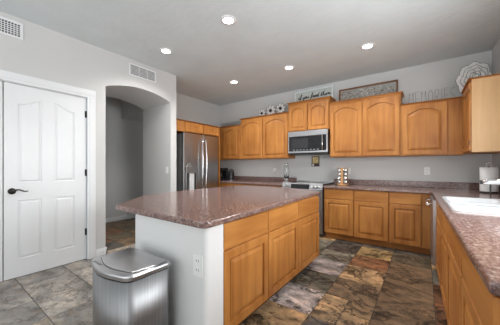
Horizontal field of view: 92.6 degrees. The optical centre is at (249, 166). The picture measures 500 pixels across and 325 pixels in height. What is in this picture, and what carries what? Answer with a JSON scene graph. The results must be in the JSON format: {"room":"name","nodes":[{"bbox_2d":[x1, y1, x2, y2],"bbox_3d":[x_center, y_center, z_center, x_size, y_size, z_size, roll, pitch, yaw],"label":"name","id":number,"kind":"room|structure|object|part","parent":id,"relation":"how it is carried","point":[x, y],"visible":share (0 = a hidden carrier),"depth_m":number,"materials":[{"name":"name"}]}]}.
{"room":"kitchen","nodes":[
{"label":"kitchen","id":0,"kind":"room"},
{"bbox_2d":[2,83,142,234],"bbox_3d":[-2.989,-0.210,5.558,0.120,2.860,5.100,0,0,36],"label":"wall","id":1,"kind":"structure","parent":0,"point":[124,138],"depth_m":5.48,"materials":[{"name":"paint"}]},
{"bbox_2d":[2,214,134,240],"bbox_3d":[-2.933,1.170,5.518,0.016,0.100,4.900,0,0,36],"label":"baseboard","id":2,"kind":"structure","parent":1,"relation":"attached to","point":[118,218],"depth_m":5.45,"materials":[{"name":"white wood"}]},
{"bbox_2d":[0,11,175,248],"bbox_3d":[-3.684,-0.210,1.809,0.890,2.860,6.811,0,0,36],"label":"wall","id":3,"kind":"structure","parent":0,"point":[44,53],"depth_m":3.31,"materials":[{"name":"paint"}]},
{"bbox_2d":[0,81,1,281],"bbox_3d":[-2.842,0.151,2.219,0.088,2.121,0.766,0,0,36],"label":"door frame","id":4,"kind":"structure","parent":3,"relation":"in","point":[0,81],"depth_m":2.52,"materials":[{"name":"white wood"}]},
{"bbox_2d":[0,16,22,39],"bbox_3d":[-2.654,-1.495,2.465,0.010,0.180,0.462,0,0,36],"label":"air vent","id":5,"kind":"object","parent":3,"relation":"in","point":[8,27],"visible":1,"depth_m":2.58,"materials":[{"name":"white metal"}]},
{"bbox_2d":[3,82,86,280],"bbox_3d":[-2.384,0.151,2.851,0.088,2.121,0.777,0,0,36],"label":"door","id":6,"kind":"structure","parent":3,"relation":"in","point":[45,171],"depth_m":2.80,"materials":[{"name":"white wood"}]},
{"bbox_3d":[-2.534,0.263,2.614,0.053,0.068,0.160,0,0,36],"label":"handle","id":7,"kind":"part","parent":6,"relation":"part of","materials":[{"name":"brown metal"}]},
{"bbox_2d":[0,70,95,258],"bbox_3d":[-2.650,0.100,2.559,0.146,2.241,1.749,0,0,36],"label":"trim","id":8,"kind":"structure","parent":3,"relation":"attached to","point":[5,76],"depth_m":3.16,"materials":[{"name":"white wood"}]},
{"bbox_2d":[96,247,106,256],"bbox_3d":[-2.063,1.170,4.035,0.906,0.100,1.322,0,0,36],"label":"baseboard","id":9,"kind":"structure","parent":3,"relation":"attached to","point":[102,251],"depth_m":3.29,"materials":[{"name":"white wood"}]},
{"bbox_2d":[129,62,155,82],"bbox_3d":[-1.694,-1.488,3.791,0.010,0.185,0.455,0,0,36],"label":"air vent","id":10,"kind":"object","parent":3,"relation":"in","point":[134,70],"visible":1,"depth_m":3.78,"materials":[{"name":"white metal"}]},
{"bbox_2d":[176,93,218,126],"bbox_3d":[-1.424,-0.210,5.673,0.120,2.860,2.099,0,0,36],"label":"wall","id":11,"kind":"structure","parent":0,"point":[187,108],"depth_m":5.76,"materials":[{"name":"paint"}]},
{"bbox_2d":[121,100,142,121],"bbox_3d":[-1.748,-1.375,6.215,1.120,0.530,2.580,0,0,36],"label":"wall","id":12,"kind":"structure","parent":11,"relation":"attached to","point":[129,111],"depth_m":5.34,"materials":[{"name":"paint"}]},
{"bbox_2d":[176,118,218,136],"bbox_3d":[-1.339,-0.806,5.129,0.652,0.222,1.360,0,0,36],"label":"upper cabinet","id":13,"kind":"object","parent":11,"relation":"attached to","point":[185,126],"visible":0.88,"depth_m":4.93,"materials":[{"name":"brown wood"}]},
{"bbox_3d":[-1.137,-0.797,4.891,0.022,0.175,0.470,0,0,36],"label":"door","id":14,"kind":"part","parent":13,"relation":"part of","materials":[{"name":"brown wood"}]},
{"bbox_3d":[-1.339,-0.910,5.129,0.652,0.014,1.360,0,0,36],"label":"cornice","id":15,"kind":"part","parent":13,"relation":"part of","materials":[{"name":"brown wood"}]},
{"bbox_3d":[-0.856,-0.797,5.280,0.022,0.175,0.460,0,0,36],"label":"door","id":16,"kind":"part","parent":13,"relation":"part of","materials":[{"name":"brown wood"}]},
{"bbox_2d":[0,218,447,324],"bbox_3d":[-0.985,1.270,1.454,9.500,0.100,9.400,0,0,36],"label":"floor","id":17,"kind":"structure","parent":0,"point":[349,282],"depth_m":2.31,"materials":[{"name":"tile"}]},
{"bbox_2d":[92,248,169,324],"bbox_3d":[-0.791,0.905,1.534,0.486,0.630,0.332,0,0,36],"label":"trash can","id":18,"kind":"object","parent":17,"relation":"on","point":[130,285],"visible":1,"depth_m":1.40,"materials":[{"name":"silver metal"}]},
{"bbox_3d":[-0.779,0.596,1.544,0.439,0.012,0.261,0,0,36],"label":"lid","id":19,"kind":"part","parent":18,"relation":"part of","materials":[{"name":"metal"}]},
{"bbox_2d":[176,132,217,190],"bbox_3d":[-1.240,0.279,5.129,0.775,1.882,0.955,0,0,36],"label":"refrigerator","id":20,"kind":"object","parent":17,"relation":"on","point":[196,154],"visible":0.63,"depth_m":4.81,"materials":[{"name":"metal"}]},
{"bbox_3d":[-1.170,0.258,4.717,0.063,0.525,0.260,0,0,36],"label":"dispenser frame","id":21,"kind":"part","parent":20,"relation":"part of","materials":[{"name":"metal"}]},
{"bbox_3d":[-1.143,0.229,4.773,0.070,1.782,0.492,0,0,36],"label":"door","id":22,"kind":"part","parent":20,"relation":"part of","materials":[{"name":"metal"}]},
{"bbox_3d":[-0.973,-0.080,4.901,0.031,1.000,0.077,0,0,-42],"label":"handle","id":23,"kind":"part","parent":20,"relation":"part of","materials":[{"name":"silver metal"}]},
{"bbox_3d":[-0.920,-0.080,4.975,0.077,1.000,0.032,0,0,23],"label":"handle","id":24,"kind":"part","parent":20,"relation":"part of","materials":[{"name":"silver metal"}]},
{"bbox_3d":[-0.862,0.229,5.162,0.070,1.782,0.457,0,0,36],"label":"door","id":25,"kind":"part","parent":20,"relation":"part of","materials":[{"name":"metal"}]},
{"bbox_2d":[218,127,219,186],"bbox_3d":[-0.956,0.152,5.671,0.639,2.135,0.023,0,0,36],"label":"end panel","id":26,"kind":"object","parent":17,"relation":"on","point":[219,127],"visible":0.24,"depth_m":5.48,"materials":[{"name":"brown wood"}]},
{"bbox_2d":[135,196,318,324],"bbox_3d":[-0.022,0.793,2.479,0.817,0.854,1.950,0,0,36],"label":"kitchen island","id":27,"kind":"object","parent":17,"relation":"on","point":[247,260],"visible":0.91,"depth_m":1.73,"materials":[{"name":"paint"}]},
{"bbox_2d":[193,253,202,277],"bbox_3d":[-0.324,0.614,1.488,0.085,0.138,0.009,0,0,36],"label":"wall outlet","id":28,"kind":"object","parent":27,"relation":"attached to","point":[197,259],"visible":1,"depth_m":1.48,"materials":[{"name":"white plastic"}]},
{"bbox_2d":[195,267,199,273],"bbox_3d":[-0.326,0.643,1.486,0.039,0.037,0.003,0,0,36],"label":"socket","id":29,"kind":"object","parent":28,"relation":"attached to","point":[197,269],"depth_m":1.48,"materials":[{"name":"white plastic"}]},
{"bbox_2d":[116,185,319,228],"bbox_3d":[-0.227,0.345,2.871,1.684,0.040,2.455,0,0,36],"label":"island countertop","id":30,"kind":"structure","parent":27,"relation":"on","point":[204,208],"depth_m":2.13,"materials":[{"name":"stone"}]},
{"bbox_3d":[-0.017,0.463,1.810,0.020,0.171,0.555,0,0,36],"label":"drawer","id":31,"kind":"part","parent":27,"relation":"part of","materials":[{"name":"brown wood"}]},
{"bbox_3d":[-0.016,0.844,1.810,0.022,0.557,0.555,0,0,36],"label":"door","id":32,"kind":"part","parent":27,"relation":"part of","materials":[{"name":"brown wood"}]},
{"bbox_3d":[0.326,0.463,2.284,0.020,0.171,0.599,0,0,36],"label":"drawer","id":33,"kind":"part","parent":27,"relation":"part of","materials":[{"name":"brown wood"}]},
{"bbox_3d":[0.327,0.844,2.284,0.022,0.557,0.599,0,0,36],"label":"door","id":34,"kind":"part","parent":27,"relation":"part of","materials":[{"name":"brown wood"}]},
{"bbox_3d":[0.687,0.463,2.782,0.020,0.171,0.615,0,0,36],"label":"drawer","id":35,"kind":"part","parent":27,"relation":"part of","materials":[{"name":"brown wood"}]},
{"bbox_3d":[0.688,0.844,2.782,0.022,0.557,0.615,0,0,36],"label":"door","id":36,"kind":"part","parent":27,"relation":"part of","materials":[{"name":"brown wood"}]},
{"bbox_2d":[220,183,244,186],"bbox_3d":[-0.471,0.793,5.763,1.312,0.854,0.627,0,0,36],"label":"base cabinet","id":37,"kind":"object","parent":17,"relation":"on","point":[221,184],"visible":0.18,"depth_m":5.39,"materials":[{"name":"brown wood"}]},
{"bbox_3d":[-0.370,0.458,5.317,0.605,0.152,0.020,0,0,36],"label":"drawer","id":38,"kind":"part","parent":37,"relation":"part of","materials":[{"name":"brown wood"}]},
{"bbox_2d":[220,176,296,185],"bbox_3d":[-0.103,0.296,5.482,2.240,0.138,0.656,0,0,36],"label":"countertop","id":39,"kind":"structure","parent":37,"relation":"on","point":[273,181],"depth_m":5.36,"materials":[{"name":"stone"}]},
{"bbox_2d":[220,168,227,179],"bbox_3d":[-0.700,0.173,6.019,0.227,0.300,0.230,0,0,36],"label":"coffee maker","id":40,"kind":"object","parent":39,"relation":"on","point":[223,171],"visible":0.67,"depth_m":5.98,"materials":[{"name":"black plastic"}]},
{"bbox_2d":[228,169,233,180],"bbox_3d":[-0.461,0.182,5.780,0.160,0.284,0.182,0,0,-7],"label":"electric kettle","id":41,"kind":"object","parent":39,"relation":"on","point":[230,173],"visible":0.98,"depth_m":5.73,"materials":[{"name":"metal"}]},
{"bbox_2d":[284,164,288,181],"bbox_3d":[0.749,0.126,4.914,0.156,0.395,0.156,0,0,36],"label":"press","id":42,"kind":"object","parent":39,"relation":"on","point":[286,168],"visible":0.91,"depth_m":4.87,"materials":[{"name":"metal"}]},
{"bbox_3d":[0.749,0.056,4.914,0.116,0.255,0.116,0,0,36],"label":"glass","id":43,"kind":"part","parent":42,"relation":"part of","materials":[{"name":"white"}]},
{"bbox_2d":[245,184,281,186],"bbox_3d":[0.432,0.793,5.108,0.910,0.854,0.627,0,0,36],"label":"base cabinet","id":44,"kind":"object","parent":17,"relation":"on","point":[245,184],"visible":0.15,"depth_m":4.88,"materials":[{"name":"brown wood"}]},
{"bbox_2d":[282,180,333,236],"bbox_3d":[1.101,0.748,4.561,0.778,0.944,0.724,0,0,36],"label":"range","id":45,"kind":"object","parent":17,"relation":"on","point":[298,184],"visible":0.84,"depth_m":4.19,"materials":[{"name":"silver metal"}]},
{"bbox_3d":[0.931,0.353,4.327,0.778,0.102,0.057,0,0,36],"label":"control panel","id":46,"kind":"part","parent":45,"relation":"part of","materials":[{"name":"metal"}]},
{"bbox_2d":[282,180,333,184],"bbox_3d":[1.122,0.296,4.590,0.778,0.039,0.652,0,0,36],"label":"cooktop","id":47,"kind":"object","parent":45,"relation":"in","point":[298,182],"depth_m":4.54,"materials":[{"name":"metal"}]},
{"bbox_3d":[0.936,0.682,4.333,0.766,0.536,0.042,0,0,36],"label":"oven door","id":48,"kind":"part","parent":45,"relation":"part of","materials":[{"name":"metal"}]},
{"bbox_3d":[0.936,1.059,4.333,0.766,0.199,0.042,0,0,36],"label":"storage drawer","id":49,"kind":"part","parent":45,"relation":"part of","materials":[{"name":"metal"}]},
{"bbox_2d":[324,188,354,241],"bbox_3d":[1.649,0.793,4.228,0.483,0.854,0.627,0,0,36],"label":"base cabinet","id":50,"kind":"object","parent":17,"relation":"on","point":[338,203],"visible":0.81,"depth_m":3.97,"materials":[{"name":"brown wood"}]},
{"bbox_3d":[1.476,0.458,3.981,0.466,0.152,0.020,0,0,36],"label":"drawer","id":51,"kind":"part","parent":50,"relation":"part of","materials":[{"name":"brown wood"}]},
{"bbox_3d":[1.475,0.829,3.980,0.466,0.572,0.022,0,0,36],"label":"door","id":52,"kind":"part","parent":50,"relation":"part of","materials":[{"name":"brown wood"}]},
{"bbox_2d":[354,190,388,247],"bbox_3d":[2.044,0.793,3.942,0.488,0.854,0.627,0,0,36],"label":"base cabinet","id":53,"kind":"object","parent":17,"relation":"on","point":[371,208],"visible":0.74,"depth_m":3.69,"materials":[{"name":"brown wood"}]},
{"bbox_3d":[1.868,0.458,3.697,0.474,0.152,0.020,0,0,36],"label":"drawer","id":54,"kind":"part","parent":53,"relation":"part of","materials":[{"name":"brown wood"}]},
{"bbox_3d":[1.867,0.829,3.696,0.474,0.572,0.022,0,0,36],"label":"door","id":55,"kind":"part","parent":53,"relation":"part of","materials":[{"name":"brown wood"}]},
{"bbox_2d":[389,192,431,254],"bbox_3d":[2.457,0.793,3.643,0.528,0.854,0.627,0,0,36],"label":"base cabinet","id":56,"kind":"object","parent":17,"relation":"on","point":[409,214],"visible":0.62,"depth_m":3.40,"materials":[{"name":"brown wood"}]},
{"bbox_3d":[2.226,0.458,3.438,0.382,0.152,0.020,0,0,36],"label":"drawer","id":57,"kind":"part","parent":56,"relation":"part of","materials":[{"name":"brown wood"}]},
{"bbox_3d":[2.225,0.829,3.437,0.382,0.572,0.022,0,0,36],"label":"door","id":58,"kind":"part","parent":56,"relation":"part of","materials":[{"name":"brown wood"}]},
{"bbox_2d":[425,195,436,265],"bbox_3d":[2.461,0.794,2.797,0.658,0.851,0.600,0,0,35],"label":"dishwasher","id":59,"kind":"object","parent":17,"relation":"on","point":[432,203],"visible":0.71,"depth_m":2.73,"materials":[{"name":"silver metal"}]},
{"bbox_3d":[2.258,0.745,2.938,0.048,0.741,0.594,0,0,35],"label":"door","id":60,"kind":"part","parent":59,"relation":"part of","materials":[{"name":"metal"}]},
{"bbox_2d":[436,202,447,318],"bbox_3d":[1.974,0.793,2.047,0.542,0.854,1.168,0,0,35],"label":"base cabinet","id":61,"kind":"object","parent":17,"relation":"on","point":[441,221],"visible":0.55,"depth_m":2.03,"materials":[{"name":"brown wood"}]},
{"bbox_3d":[1.926,0.829,2.433,0.022,0.572,0.568,0,0,35],"label":"door","id":62,"kind":"part","parent":61,"relation":"part of","materials":[{"name":"brown wood"}]},
{"bbox_3d":[1.762,0.458,2.194,0.020,0.152,1.148,0,0,35],"label":"drawer","id":63,"kind":"part","parent":61,"relation":"part of","materials":[{"name":"brown wood"}]},
{"bbox_3d":[1.596,0.829,1.958,0.022,0.572,0.570,0,0,35],"label":"door","id":64,"kind":"part","parent":61,"relation":"part of","materials":[{"name":"brown wood"}]},
{"bbox_2d":[447,223,462,324],"bbox_3d":[1.456,0.793,1.299,0.542,0.854,0.648,0,0,35],"label":"base cabinet","id":65,"kind":"object","parent":17,"relation":"on","point":[454,247],"visible":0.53,"depth_m":1.40,"materials":[{"name":"brown wood"}]},
{"bbox_3d":[1.242,0.458,1.446,0.020,0.152,0.630,0,0,35],"label":"drawer","id":66,"kind":"part","parent":65,"relation":"part of","materials":[{"name":"brown wood"}]},
{"bbox_2d":[462,247,499,324],"bbox_3d":[1.095,0.793,0.778,0.542,0.854,0.615,0,0,35],"label":"base cabinet","id":67,"kind":"object","parent":17,"relation":"on","point":[479,306],"visible":0.62,"depth_m":0.91,"materials":[{"name":"brown wood"}]},
{"bbox_2d":[323,179,499,295],"bbox_3d":[1.414,0.296,2.469,2.171,0.138,3.759,0,0,36],"label":"countertop","id":68,"kind":"structure","parent":67,"relation":"on","point":[478,234],"depth_m":1.48,"materials":[{"name":"stone"}]},
{"bbox_2d":[337,168,348,184],"bbox_3d":[1.666,0.169,4.288,0.180,0.310,0.176,0,0,36],"label":"spice rack","id":69,"kind":"object","parent":68,"relation":"on","point":[342,171],"visible":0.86,"depth_m":4.24,"materials":[{"name":"brown wood"}]},
{"bbox_2d":[442,196,499,213],"bbox_3d":[1.977,0.405,2.026,0.507,0.191,0.968,0,0,36],"label":"sink","id":70,"kind":"object","parent":68,"relation":"in","point":[464,204],"visible":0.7,"depth_m":2.09,"materials":[{"name":"white ceramic"}]},
{"bbox_2d":[479,162,498,192],"bbox_3d":[3.004,0.127,3.003,0.176,0.394,0.188,0,0,36],"label":"paper towel holder","id":71,"kind":"object","parent":68,"relation":"on","point":[488,172],"visible":0.91,"depth_m":2.95,"materials":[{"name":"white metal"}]},
{"bbox_2d":[479,178,499,184],"bbox_3d":[2.076,0.198,1.982,0.249,0.216,0.060,0,0,36],"label":"sink faucet","id":72,"kind":"object","parent":68,"relation":"on","point":[495,181],"visible":1,"depth_m":2.00,"materials":[{"name":"silver metal"}]},
{"bbox_3d":[0.886,0.829,0.934,0.022,0.572,0.578,0,0,35],"label":"door","id":73,"kind":"part","parent":67,"relation":"part of","materials":[{"name":"brown wood"}]},
{"bbox_2d":[0,0,499,105],"bbox_3d":[-0.985,-1.690,1.454,9.500,0.100,9.400,0,0,36],"label":"ceiling","id":74,"kind":"structure","parent":0,"point":[322,39],"depth_m":2.94,"materials":[{"name":"paint"}]},
{"bbox_2d":[159,48,172,53],"bbox_3d":[-1.185,-1.635,3.376,0.184,0.009,0.184,0,0,36],"label":"recessed light","id":75,"kind":"object","parent":74,"relation":"in","point":[162,50],"visible":1,"depth_m":3.37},
{"bbox_2d":[220,15,236,24],"bbox_3d":[-0.241,-1.635,2.668,0.184,0.009,0.184,0,0,36],"label":"recessed light","id":76,"kind":"object","parent":74,"relation":"in","point":[229,19],"visible":1,"depth_m":2.66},
{"bbox_2d":[229,80,238,83],"bbox_3d":[-0.308,-1.635,4.605,0.184,0.009,0.184,0,0,36],"label":"recessed light","id":77,"kind":"object","parent":74,"relation":"in","point":[231,81],"visible":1,"depth_m":4.60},
{"bbox_2d":[283,65,294,69],"bbox_3d":[0.643,-1.635,3.942,0.184,0.009,0.184,0,0,36],"label":"recessed light","id":78,"kind":"object","parent":74,"relation":"in","point":[288,67],"visible":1,"depth_m":3.93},
{"bbox_2d":[360,43,374,49],"bbox_3d":[1.593,-1.635,3.241,0.184,0.009,0.184,0,0,36],"label":"recessed light","id":79,"kind":"object","parent":74,"relation":"in","point":[365,46],"visible":1,"depth_m":3.24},
{"bbox_2d":[219,50,491,182],"bbox_3d":[1.325,-0.210,4.930,5.445,2.860,0.120,0,0,36],"label":"wall","id":80,"kind":"structure","parent":0,"point":[439,75],"depth_m":4.07,"materials":[{"name":"paint"}]},
{"bbox_2d":[220,124,244,159],"bbox_3d":[-0.527,-0.585,5.973,1.038,0.800,0.357,0,0,36],"label":"upper cabinet","id":81,"kind":"object","parent":80,"relation":"attached to","point":[230,136],"visible":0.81,"depth_m":5.72,"materials":[{"name":"brown wood"}]},
{"bbox_2d":[222,121,239,126],"bbox_3d":[-0.481,-1.055,5.966,0.624,0.138,0.024,0,0,36],"label":"trellis","id":82,"kind":"object","parent":81,"relation":"on","point":[230,124],"visible":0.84,"depth_m":5.96,"materials":[{"name":"grey metal"}]},
{"bbox_3d":[-0.449,-0.575,5.725,0.515,0.740,0.022,0,0,36],"label":"door","id":83,"kind":"part","parent":81,"relation":"part of","materials":[{"name":"brown wood"}]},
{"bbox_2d":[234,176,296,181],"bbox_3d":[0.084,0.276,5.738,2.238,0.098,0.022,0,0,36],"label":"backsplash","id":84,"kind":"structure","parent":80,"relation":"attached to","point":[279,179],"depth_m":5.57,"materials":[{"name":"stone"}]},
{"bbox_2d":[240,112,294,159],"bbox_3d":[0.366,-0.648,5.327,1.282,0.937,0.357,0,0,36],"label":"upper cabinet","id":85,"kind":"object","parent":80,"relation":"attached to","point":[264,136],"visible":0.99,"depth_m":5.16,"materials":[{"name":"brown wood"}]},
{"bbox_3d":[0.030,-0.630,5.378,0.593,0.870,0.022,0,0,36],"label":"door","id":86,"kind":"part","parent":85,"relation":"part of","materials":[{"name":"brown wood"}]},
{"bbox_3d":[0.366,-1.105,5.327,1.282,0.024,0.357,0,0,36],"label":"cornice","id":87,"kind":"part","parent":85,"relation":"part of","materials":[{"name":"brown wood"}]},
{"bbox_2d":[258,103,285,115],"bbox_3d":[0.470,-1.245,5.256,0.716,0.286,0.053,0,0,36],"label":"sculpture","id":88,"kind":"object","parent":85,"relation":"on","point":[280,108],"visible":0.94,"depth_m":5.24,"materials":[{"name":"grey metal"}]},
{"bbox_3d":[0.458,-1.242,5.271,0.233,0.233,0.016,0,0,36],"label":"flower","id":89,"kind":"part","parent":88,"relation":"part of","materials":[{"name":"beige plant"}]},
{"bbox_3d":[0.656,-1.257,5.127,0.224,0.224,0.016,0,0,36],"label":"flower","id":90,"kind":"part","parent":88,"relation":"part of","materials":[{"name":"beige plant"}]},
{"bbox_3d":[0.520,-0.630,5.023,0.593,0.870,0.022,0,0,36],"label":"door","id":91,"kind":"part","parent":85,"relation":"part of","materials":[{"name":"brown wood"}]},
{"bbox_2d":[286,96,335,131],"bbox_3d":[1.200,-0.991,4.723,0.890,0.592,0.357,0,0,36],"label":"upper cabinet","id":92,"kind":"object","parent":80,"relation":"attached to","point":[311,114],"visible":0.96,"depth_m":4.56,"materials":[{"name":"brown wood"}]},
{"bbox_3d":[0.944,-0.968,4.716,0.394,0.515,0.022,0,0,36],"label":"door","id":93,"kind":"part","parent":92,"relation":"part of","materials":[{"name":"brown wood"}]},
{"bbox_2d":[288,129,329,155],"bbox_3d":[1.181,-0.465,4.668,0.784,0.445,0.467,0,0,36],"label":"microwave","id":94,"kind":"object","parent":92,"relation":"attached to","point":[311,142],"visible":0.96,"depth_m":4.50,"materials":[{"name":"silver metal"}]},
{"bbox_3d":[1.082,-0.643,4.530,0.784,0.087,0.032,0,0,36],"label":"vent panel","id":95,"kind":"part","parent":94,"relation":"part of","materials":[{"name":"metal"}]},
{"bbox_3d":[1.083,-0.435,4.531,0.784,0.327,0.030,0,0,36],"label":"door","id":96,"kind":"part","parent":94,"relation":"part of","materials":[{"name":"metal"}]},
{"bbox_3d":[1.200,-1.270,4.723,0.890,0.034,0.357,0,0,36],"label":"cornice","id":97,"kind":"part","parent":92,"relation":"part of","materials":[{"name":"brown wood"}]},
{"bbox_2d":[294,85,333,101],"bbox_3d":[1.274,-1.432,4.821,0.810,0.290,0.047,0,0,36],"label":"word sign","id":98,"kind":"object","parent":92,"relation":"on","point":[325,91],"visible":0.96,"depth_m":4.80,"materials":[{"name":"white"}]},
{"bbox_3d":[1.274,-0.968,4.477,0.394,0.515,0.022,0,0,36],"label":"door","id":99,"kind":"part","parent":92,"relation":"part of","materials":[{"name":"brown wood"}]},
{"bbox_2d":[312,156,319,166],"bbox_3d":[1.324,-0.115,4.839,0.164,0.210,0.026,0,0,36],"label":"wall plaque","id":100,"kind":"object","parent":80,"relation":"attached to","point":[315,159],"visible":1,"depth_m":4.83,"materials":[{"name":"gold metal"}]},
{"bbox_3d":[1.324,-0.140,4.838,0.110,0.120,0.005,0,0,36],"label":"gold panel","id":101,"kind":"part","parent":100,"relation":"part of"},
{"bbox_2d":[328,91,403,157],"bbox_3d":[1.984,-0.671,4.155,1.158,0.992,0.357,0,0,36],"label":"upper cabinet","id":102,"kind":"object","parent":80,"relation":"attached to","point":[370,126],"visible":0.98,"depth_m":3.98,"materials":[{"name":"brown wood"}]},
{"bbox_3d":[1.674,-0.647,4.188,0.528,0.915,0.022,0,0,36],"label":"door","id":103,"kind":"part","parent":102,"relation":"part of","materials":[{"name":"brown wood"}]},
{"bbox_3d":[1.984,-1.150,4.155,1.158,0.034,0.357,0,0,36],"label":"cornice","id":104,"kind":"part","parent":102,"relation":"part of","materials":[{"name":"brown wood"}]},
{"bbox_2d":[339,79,397,100],"bbox_3d":[2.073,-1.312,4.249,0.950,0.286,0.054,0,0,36],"label":"frame","id":105,"kind":"object","parent":102,"relation":"on","point":[391,86],"visible":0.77,"depth_m":4.22,"materials":[{"name":"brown wood"}]},
{"bbox_3d":[2.113,-0.647,3.870,0.528,0.915,0.022,0,0,36],"label":"door","id":106,"kind":"part","parent":102,"relation":"part of","materials":[{"name":"brown wood"}]},
{"bbox_2d":[334,179,478,189],"bbox_3d":[2.508,0.276,3.983,2.169,0.098,0.022,0,0,36],"label":"backsplash","id":107,"kind":"structure","parent":80,"relation":"attached to","point":[426,184],"depth_m":3.85,"materials":[{"name":"stone"}]},
{"bbox_2d":[424,167,429,174],"bbox_3d":[2.801,0.063,3.780,0.074,0.120,0.009,0,0,36],"label":"wall outlet","id":108,"kind":"object","parent":80,"relation":"attached to","point":[426,169],"visible":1,"depth_m":3.78,"materials":[{"name":"white plastic"}]},
{"bbox_2d":[399,96,463,156],"bbox_3d":[2.728,-0.570,3.617,0.790,0.796,0.357,0,0,36],"label":"upper cabinet","id":109,"kind":"object","parent":80,"relation":"attached to","point":[432,127],"visible":0.94,"depth_m":3.48,"materials":[{"name":"brown wood"}]},
{"bbox_3d":[2.576,-0.558,3.535,0.530,0.743,0.022,0,0,36],"label":"door","id":110,"kind":"part","parent":109,"relation":"part of","materials":[{"name":"brown wood"}]},
{"bbox_3d":[2.728,-0.958,3.617,0.790,0.020,0.357,0,0,36],"label":"cornice","id":111,"kind":"part","parent":109,"relation":"part of","materials":[{"name":"brown wood"}]},
{"bbox_2d":[409,87,453,102],"bbox_3d":[2.782,-1.077,3.677,0.575,0.216,0.012,0,0,36],"label":"wire word","id":112,"kind":"object","parent":109,"relation":"on","point":[453,87],"visible":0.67,"depth_m":3.69,"materials":[{"name":"grey metal"}]},
{"bbox_2d":[492,38,499,177],"bbox_3d":[1.714,-0.210,0.926,0.120,2.860,5.910,0,0,36],"label":"wall","id":113,"kind":"structure","parent":0,"point":[496,50],"depth_m":3.15,"materials":[{"name":"paint"}]},
{"bbox_2d":[461,73,499,153],"bbox_3d":[2.862,-0.595,2.927,0.362,0.845,0.720,0,0,36],"label":"upper cabinet","id":114,"kind":"object","parent":113,"relation":"attached to","point":[481,95],"visible":1,"depth_m":2.70,"materials":[{"name":"brown wood"}]},
{"bbox_3d":[2.826,-0.585,3.147,0.022,0.790,0.305,0,0,36],"label":"door","id":115,"kind":"part","parent":114,"relation":"part of","materials":[{"name":"brown wood"}]},
{"bbox_3d":[2.642,-0.585,2.892,0.022,0.790,0.305,0,0,36],"label":"door","id":116,"kind":"part","parent":114,"relation":"part of","materials":[{"name":"brown wood"}]},
{"bbox_2d":[455,61,491,92],"bbox_3d":[3.094,-1.226,3.294,0.396,0.504,0.130,0,0,36],"label":"paper flower","id":117,"kind":"object","parent":114,"relation":"on","point":[474,69],"visible":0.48,"depth_m":3.32,"materials":[{"name":"white paper"}]},
{"bbox_3d":[2.862,-1.010,2.927,0.362,0.014,0.720,0,0,36],"label":"cornice","id":118,"kind":"part","parent":114,"relation":"part of","materials":[{"name":"brown wood"}]},
{"bbox_3d":[2.686,-0.589,2.655,0.329,0.833,0.016,0,0,36],"label":"panel","id":119,"kind":"part","parent":114,"relation":"part of","materials":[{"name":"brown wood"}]}
]}

